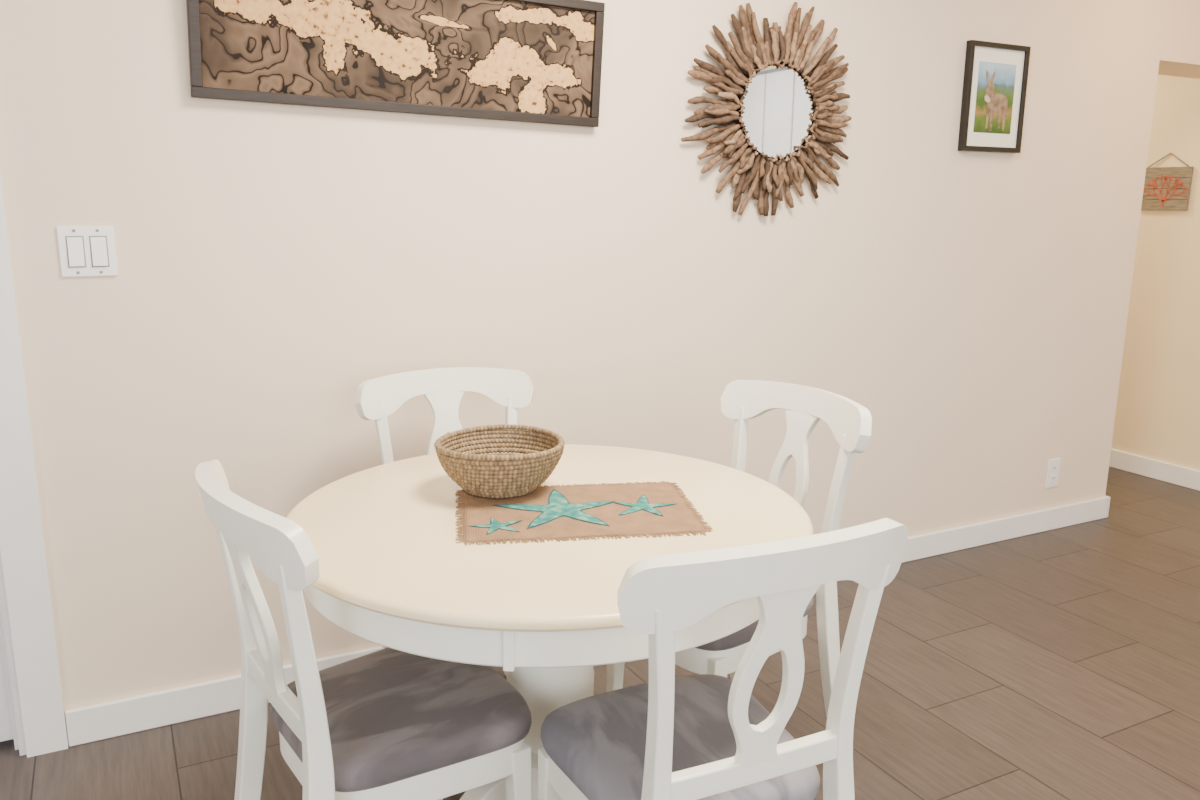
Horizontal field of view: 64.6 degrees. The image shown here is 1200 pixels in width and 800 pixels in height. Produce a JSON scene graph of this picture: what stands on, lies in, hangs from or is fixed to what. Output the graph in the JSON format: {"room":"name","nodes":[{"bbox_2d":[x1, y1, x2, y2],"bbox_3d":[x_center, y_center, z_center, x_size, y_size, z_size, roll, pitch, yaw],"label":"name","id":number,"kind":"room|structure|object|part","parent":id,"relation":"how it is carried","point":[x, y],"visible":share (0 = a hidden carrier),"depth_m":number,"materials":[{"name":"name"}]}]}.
{"room":"dining room","nodes":[
{"label":"dining room","id":0,"kind":"room"},
{"bbox_2d":[0,0,1199,727],"bbox_3d":[-0.009,-0.506,2.899,6.390,2.450,0.270,-6,13,-27],"label":"wall","id":1,"kind":"structure","parent":0,"point":[275,261],"depth_m":2.70,"materials":[{"name":"paint"}]},
{"bbox_2d":[0,639,13,741],"bbox_3d":[-1.788,-0.119,1.979,0.792,2.018,0.038,-6,13,-27],"label":"door","id":2,"kind":"structure","parent":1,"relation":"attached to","point":[6,732],"depth_m":2.32,"materials":[{"name":"white wood"}]},
{"bbox_2d":[0,551,26,755],"bbox_3d":[-1.782,-0.120,1.967,0.832,2.050,0.144,-6,13,-27],"label":"door frame","id":3,"kind":"structure","parent":1,"relation":"attached to","point":[5,631],"depth_m":2.26,"materials":[{"name":"white wood"}]},
{"bbox_2d":[0,169,67,757],"bbox_3d":[-1.746,-0.150,1.890,1.006,2.140,0.020,-6,13,-27],"label":"door frame","id":4,"kind":"structure","parent":1,"relation":"attached to","point":[22,544],"depth_m":2.20,"materials":[{"name":"white wood"}]},
{"bbox_2d":[56,226,117,276],"bbox_3d":[-1.165,-0.338,2.160,0.115,0.114,0.013,-6,13,-27],"label":"light switch","id":5,"kind":"object","parent":1,"relation":"attached to","point":[84,251],"visible":1,"depth_m":2.16,"materials":[{"name":"white plastic"}]},
{"bbox_2d":[186,0,604,126],"bbox_3d":[-0.468,-0.890,2.392,1.057,0.350,0.049,-6,13,-27],"label":"map","id":6,"kind":"object","parent":1,"relation":"attached to","point":[532,61],"visible":1,"depth_m":2.39,"materials":[{"name":"brown wood"}]},
{"bbox_3d":[-0.923,-0.857,2.158,0.024,0.277,0.032,-4,16,-27],"label":"frame","id":7,"kind":"part","parent":6,"relation":"part of","materials":[{"name":"brown wood"}]},
{"bbox_3d":[-0.476,-0.744,2.429,1.050,0.024,0.032,-4,16,-27],"label":"frame","id":8,"kind":"part","parent":6,"relation":"part of","materials":[{"name":"brown wood"}]},
{"bbox_3d":[-0.460,-1.036,2.356,1.050,0.024,0.032,-4,16,-27],"label":"frame","id":9,"kind":"part","parent":6,"relation":"part of","materials":[{"name":"brown wood"}]},
{"bbox_3d":[-0.013,-0.923,2.626,0.024,0.277,0.032,-4,16,-27],"label":"frame","id":10,"kind":"part","parent":6,"relation":"part of","materials":[{"name":"brown wood"}]},
{"bbox_2d":[65,496,1108,746],"bbox_3d":[0.443,0.634,3.222,3.945,0.094,0.016,-6,13,-27],"label":"baseboard","id":11,"kind":"structure","parent":1,"relation":"attached to","point":[100,721],"depth_m":2.49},
{"bbox_2d":[681,2,851,215],"bbox_3d":[0.529,-0.888,2.912,0.641,0.639,0.054,-6,13,-27],"label":"sunburst mirror","id":12,"kind":"object","parent":1,"relation":"attached to","point":[773,110],"visible":1,"depth_m":2.90,"materials":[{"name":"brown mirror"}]},
{"bbox_2d":[741,65,812,157],"bbox_3d":[0.544,-0.884,2.913,0.272,0.272,0.004,-6,13,-27],"label":"mirror glass","id":13,"kind":"object","parent":12,"relation":"attached to","point":[777,103],"depth_m":2.91,"materials":[{"name":"white"}]},
{"bbox_2d":[958,40,1030,152],"bbox_3d":[1.390,-1.063,3.348,0.292,0.365,0.024,-6,13,-27],"label":"picture","id":14,"kind":"object","parent":1,"relation":"attached to","point":[995,74],"visible":1,"depth_m":3.34},
{"bbox_3d":[1.268,-1.051,3.286,0.017,0.331,0.024,-6,13,-27],"label":"frame","id":15,"kind":"part","parent":14,"relation":"part of","materials":[{"name":"wood"}]},
{"bbox_3d":[1.388,-0.893,3.384,0.292,0.017,0.024,-6,13,-27],"label":"frame","id":16,"kind":"part","parent":14,"relation":"part of","materials":[{"name":"wood"}]},
{"bbox_2d":[973,61,1016,133],"bbox_3d":[1.391,-1.062,3.345,0.184,0.236,0.002,-6,13,-27],"label":"painting","id":17,"kind":"object","parent":14,"relation":"attached to","point":[995,82],"depth_m":3.34},
{"bbox_3d":[1.391,-1.233,3.312,0.292,0.017,0.024,-6,13,-27],"label":"frame","id":18,"kind":"part","parent":14,"relation":"part of","materials":[{"name":"wood"}]},
{"bbox_3d":[1.512,-1.075,3.410,0.017,0.331,0.024,-6,13,-27],"label":"frame","id":19,"kind":"part","parent":14,"relation":"part of","materials":[{"name":"wood"}]},
{"bbox_2d":[1045,458,1060,487],"bbox_3d":[1.864,0.300,3.906,0.074,0.120,0.008,-6,13,-27],"label":"wall outlet","id":20,"kind":"object","parent":1,"relation":"attached to","point":[1053,468],"visible":1,"depth_m":3.90,"materials":[{"name":"white plastic"}]},
{"bbox_2d":[1050,475,1055,481],"bbox_3d":[1.865,0.323,3.909,0.034,0.030,0.002,-6,13,-27],"label":"socket","id":21,"kind":"object","parent":20,"relation":"attached to","point":[1052,477],"depth_m":3.91,"materials":[{"name":"white plastic"}]},
{"bbox_2d":[1051,464,1057,471],"bbox_3d":[1.865,0.279,3.900,0.034,0.030,0.002,-6,13,-27],"label":"socket","id":22,"kind":"object","parent":20,"relation":"attached to","point":[1054,467],"depth_m":3.90,"materials":[{"name":"white plastic"}]},
{"bbox_2d":[0,467,1199,799],"bbox_3d":[0.614,0.948,2.122,6.640,0.060,8.200,-6,13,-27],"label":"floor","id":23,"kind":"structure","parent":0,"point":[1063,663],"depth_m":2.65,"materials":[{"name":"tile"}]},
{"bbox_2d":[195,459,531,799],"bbox_3d":[-0.401,0.544,1.658,0.499,0.904,0.465,-8,15,-35],"label":"dining chair","id":24,"kind":"object","parent":23,"relation":"on","point":[387,723],"visible":0.97,"depth_m":1.56,"materials":[{"name":"paint"}]},
{"bbox_3d":[-0.654,0.573,1.689,0.126,0.829,0.043,-4,13,-22],"label":"post","id":25,"kind":"part","parent":24,"relation":"part of","materials":[{"name":"paint"}]},
{"bbox_3d":[-0.556,0.180,1.462,0.093,0.112,0.465,-8,15,-35],"label":"crest rail","id":26,"kind":"part","parent":24,"relation":"part of","materials":[{"name":"paint"}]},
{"bbox_3d":[-0.523,0.480,1.552,0.025,0.040,0.314,-8,15,-35],"label":"rail","id":27,"kind":"part","parent":24,"relation":"part of","materials":[{"name":"paint"}]},
{"bbox_3d":[-0.453,0.632,1.422,0.043,0.829,0.126,10,15,39],"label":"post","id":28,"kind":"part","parent":24,"relation":"part of","materials":[{"name":"paint"}]},
{"bbox_2d":[271,647,531,791],"bbox_3d":[-0.356,0.539,1.691,0.388,0.060,0.393,-8,15,-35],"label":"seat cushion","id":29,"kind":"object","parent":24,"relation":"on","point":[397,719],"depth_m":1.60,"materials":[{"name":"grey fabric"}]},
{"bbox_3d":[-0.357,0.597,1.702,0.369,0.059,0.374,-8,15,-35],"label":"seat frame","id":30,"kind":"part","parent":24,"relation":"part of","materials":[{"name":"paint"}]},
{"bbox_3d":[-0.142,0.795,1.687,0.046,0.405,0.039,-8,15,-35],"label":"leg","id":31,"kind":"part","parent":24,"relation":"part of","materials":[{"name":"paint"}]},
{"bbox_2d":[355,367,533,676],"bbox_3d":[-0.319,0.402,2.331,0.465,0.904,0.499,-5,13,-23],"label":"dining chair","id":32,"kind":"object","parent":23,"relation":"on","point":[376,399],"visible":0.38,"depth_m":2.43,"materials":[{"name":"paint"}]},
{"bbox_3d":[-0.550,0.415,2.442,0.043,0.829,0.126,-8,15,-36],"label":"post","id":33,"kind":"part","parent":32,"relation":"part of","materials":[{"name":"paint"}]},
{"bbox_3d":[-0.394,-0.023,2.426,0.465,0.112,0.093,-5,13,-23],"label":"crest rail","id":34,"kind":"part","parent":32,"relation":"part of","materials":[{"name":"paint"}]},
{"bbox_3d":[-0.239,0.390,2.575,0.043,0.829,0.126,-2,12,-10],"label":"post","id":35,"kind":"part","parent":32,"relation":"part of","materials":[{"name":"paint"}]},
{"bbox_2d":[286,444,813,799],"bbox_3d":[-0.098,0.574,1.871,0.972,0.758,0.972,-6,13,-27],"label":"dining table","id":36,"kind":"object","parent":23,"relation":"on","point":[394,573],"visible":0.48,"depth_m":1.55,"materials":[{"name":"paint"}]},
{"bbox_2d":[455,481,712,545],"bbox_3d":[-0.043,0.204,1.779,0.452,0.004,0.327,-1,12,-8],"label":"placemat","id":37,"kind":"object","parent":36,"relation":"on","point":[563,512],"visible":0.93,"depth_m":1.75,"materials":[{"name":"beige fabric"}]},
{"bbox_2d":[434,424,564,498],"bbox_3d":[-0.198,0.126,1.887,0.256,0.101,0.256,9,15,36],"label":"woven bowl","id":38,"kind":"object","parent":37,"relation":"on","point":[497,474],"visible":1,"depth_m":1.82,"materials":[{"name":"beige wicker"}]},
{"bbox_2d":[538,518,907,799],"bbox_3d":[0.155,0.579,1.518,0.465,0.904,0.499,-5,13,-24],"label":"dining chair","id":39,"kind":"object","parent":23,"relation":"on","point":[700,736],"visible":1,"depth_m":1.34,"materials":[{"name":"paint"}]},
{"bbox_3d":[-0.087,0.799,1.673,0.039,0.405,0.046,-5,13,-24],"label":"leg","id":40,"kind":"part","parent":39,"relation":"part of","materials":[{"name":"paint"}]},
{"bbox_3d":[0.132,0.627,1.580,0.374,0.059,0.369,-5,13,-24],"label":"seat frame","id":41,"kind":"part","parent":39,"relation":"part of","materials":[{"name":"paint"}]},
{"bbox_3d":[0.080,0.665,1.288,0.043,0.829,0.126,-2,12,-11],"label":"post","id":42,"kind":"part","parent":39,"relation":"part of","materials":[{"name":"paint"}]},
{"bbox_2d":[541,674,819,799],"bbox_3d":[0.132,0.570,1.568,0.393,0.060,0.388,-5,13,-24],"label":"seat cushion","id":43,"kind":"object","parent":39,"relation":"on","point":[597,743],"depth_m":1.54,"materials":[{"name":"grey fabric"}]},
{"bbox_3d":[0.220,0.527,1.365,0.314,0.040,0.025,-5,13,-24],"label":"rail","id":44,"kind":"part","parent":39,"relation":"part of","materials":[{"name":"paint"}]},
{"bbox_3d":[0.241,0.230,1.261,0.465,0.112,0.093,-5,13,-24],"label":"crest rail","id":45,"kind":"part","parent":39,"relation":"part of","materials":[{"name":"paint"}]},
{"bbox_3d":[0.388,0.639,1.428,0.043,0.829,0.126,-9,15,-37],"label":"post","id":46,"kind":"part","parent":39,"relation":"part of","materials":[{"name":"paint"}]},
{"bbox_2d":[606,380,871,715],"bbox_3d":[0.301,0.434,2.210,0.499,0.904,0.465,-8,15,-34],"label":"dining chair","id":47,"kind":"object","parent":23,"relation":"on","point":[850,422],"visible":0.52,"depth_m":2.18,"materials":[{"name":"paint"}]},
{"bbox_3d":[0.038,0.669,2.290,0.046,0.405,0.039,-8,15,-34],"label":"leg","id":48,"kind":"part","parent":47,"relation":"part of","materials":[{"name":"paint"}]},
{"bbox_3d":[0.237,0.730,2.012,0.046,0.405,0.039,-8,15,-34],"label":"leg","id":49,"kind":"part","parent":47,"relation":"part of","materials":[{"name":"paint"}]},
{"bbox_3d":[0.359,0.420,2.459,0.043,0.829,0.126,11,16,40],"label":"post","id":50,"kind":"part","parent":47,"relation":"part of","materials":[{"name":"paint"}]},
{"bbox_3d":[0.256,0.499,2.191,0.369,0.059,0.374,-8,15,-34],"label":"seat frame","id":51,"kind":"part","parent":47,"relation":"part of","materials":[{"name":"paint"}]},
{"bbox_2d":[695,597,812,650],"bbox_3d":[0.256,0.442,2.179,0.388,0.060,0.393,-8,15,-34],"label":"seat cushion","id":52,"kind":"object","parent":47,"relation":"on","point":[739,640],"depth_m":1.97,"materials":[{"name":"grey fabric"}]},
{"bbox_3d":[0.467,0.025,2.238,0.093,0.112,0.465,-8,15,-34],"label":"crest rail","id":53,"kind":"part","parent":47,"relation":"part of","materials":[{"name":"paint"}]},
{"bbox_3d":[0.553,0.479,2.188,0.126,0.829,0.043,-4,13,-21],"label":"post","id":54,"kind":"part","parent":47,"relation":"part of","materials":[{"name":"paint"}]},
{"bbox_2d":[1111,75,1199,470],"bbox_3d":[3.403,-0.576,3.384,0.120,2.450,8.000,-6,13,-27],"label":"wall","id":55,"kind":"structure","parent":0,"point":[1157,416],"depth_m":4.58,"materials":[{"name":"paint"}]},
{"bbox_2d":[1109,449,1199,490],"bbox_3d":[3.360,0.594,3.545,0.016,0.094,7.880,-6,13,-27],"label":"baseboard","id":56,"kind":"structure","parent":55,"relation":"attached to","point":[1144,466],"depth_m":4.69,"materials":[{"name":"white wood"}]},
{"bbox_2d":[1141,152,1193,209],"bbox_3d":[2.699,-1.042,4.527,0.016,0.268,0.238,-6,13,-27],"label":"sign","id":57,"kind":"object","parent":55,"relation":"attached to","point":[1157,179],"visible":0.8,"depth_m":4.52,"materials":[{"name":"brown wood"}]},
{"bbox_3d":[2.702,-1.139,4.508,0.011,0.070,0.203,-6,13,-27],"label":"hanging cord","id":58,"kind":"part","parent":57,"relation":"part of","materials":[{"name":"beige fabric"}]}
]}

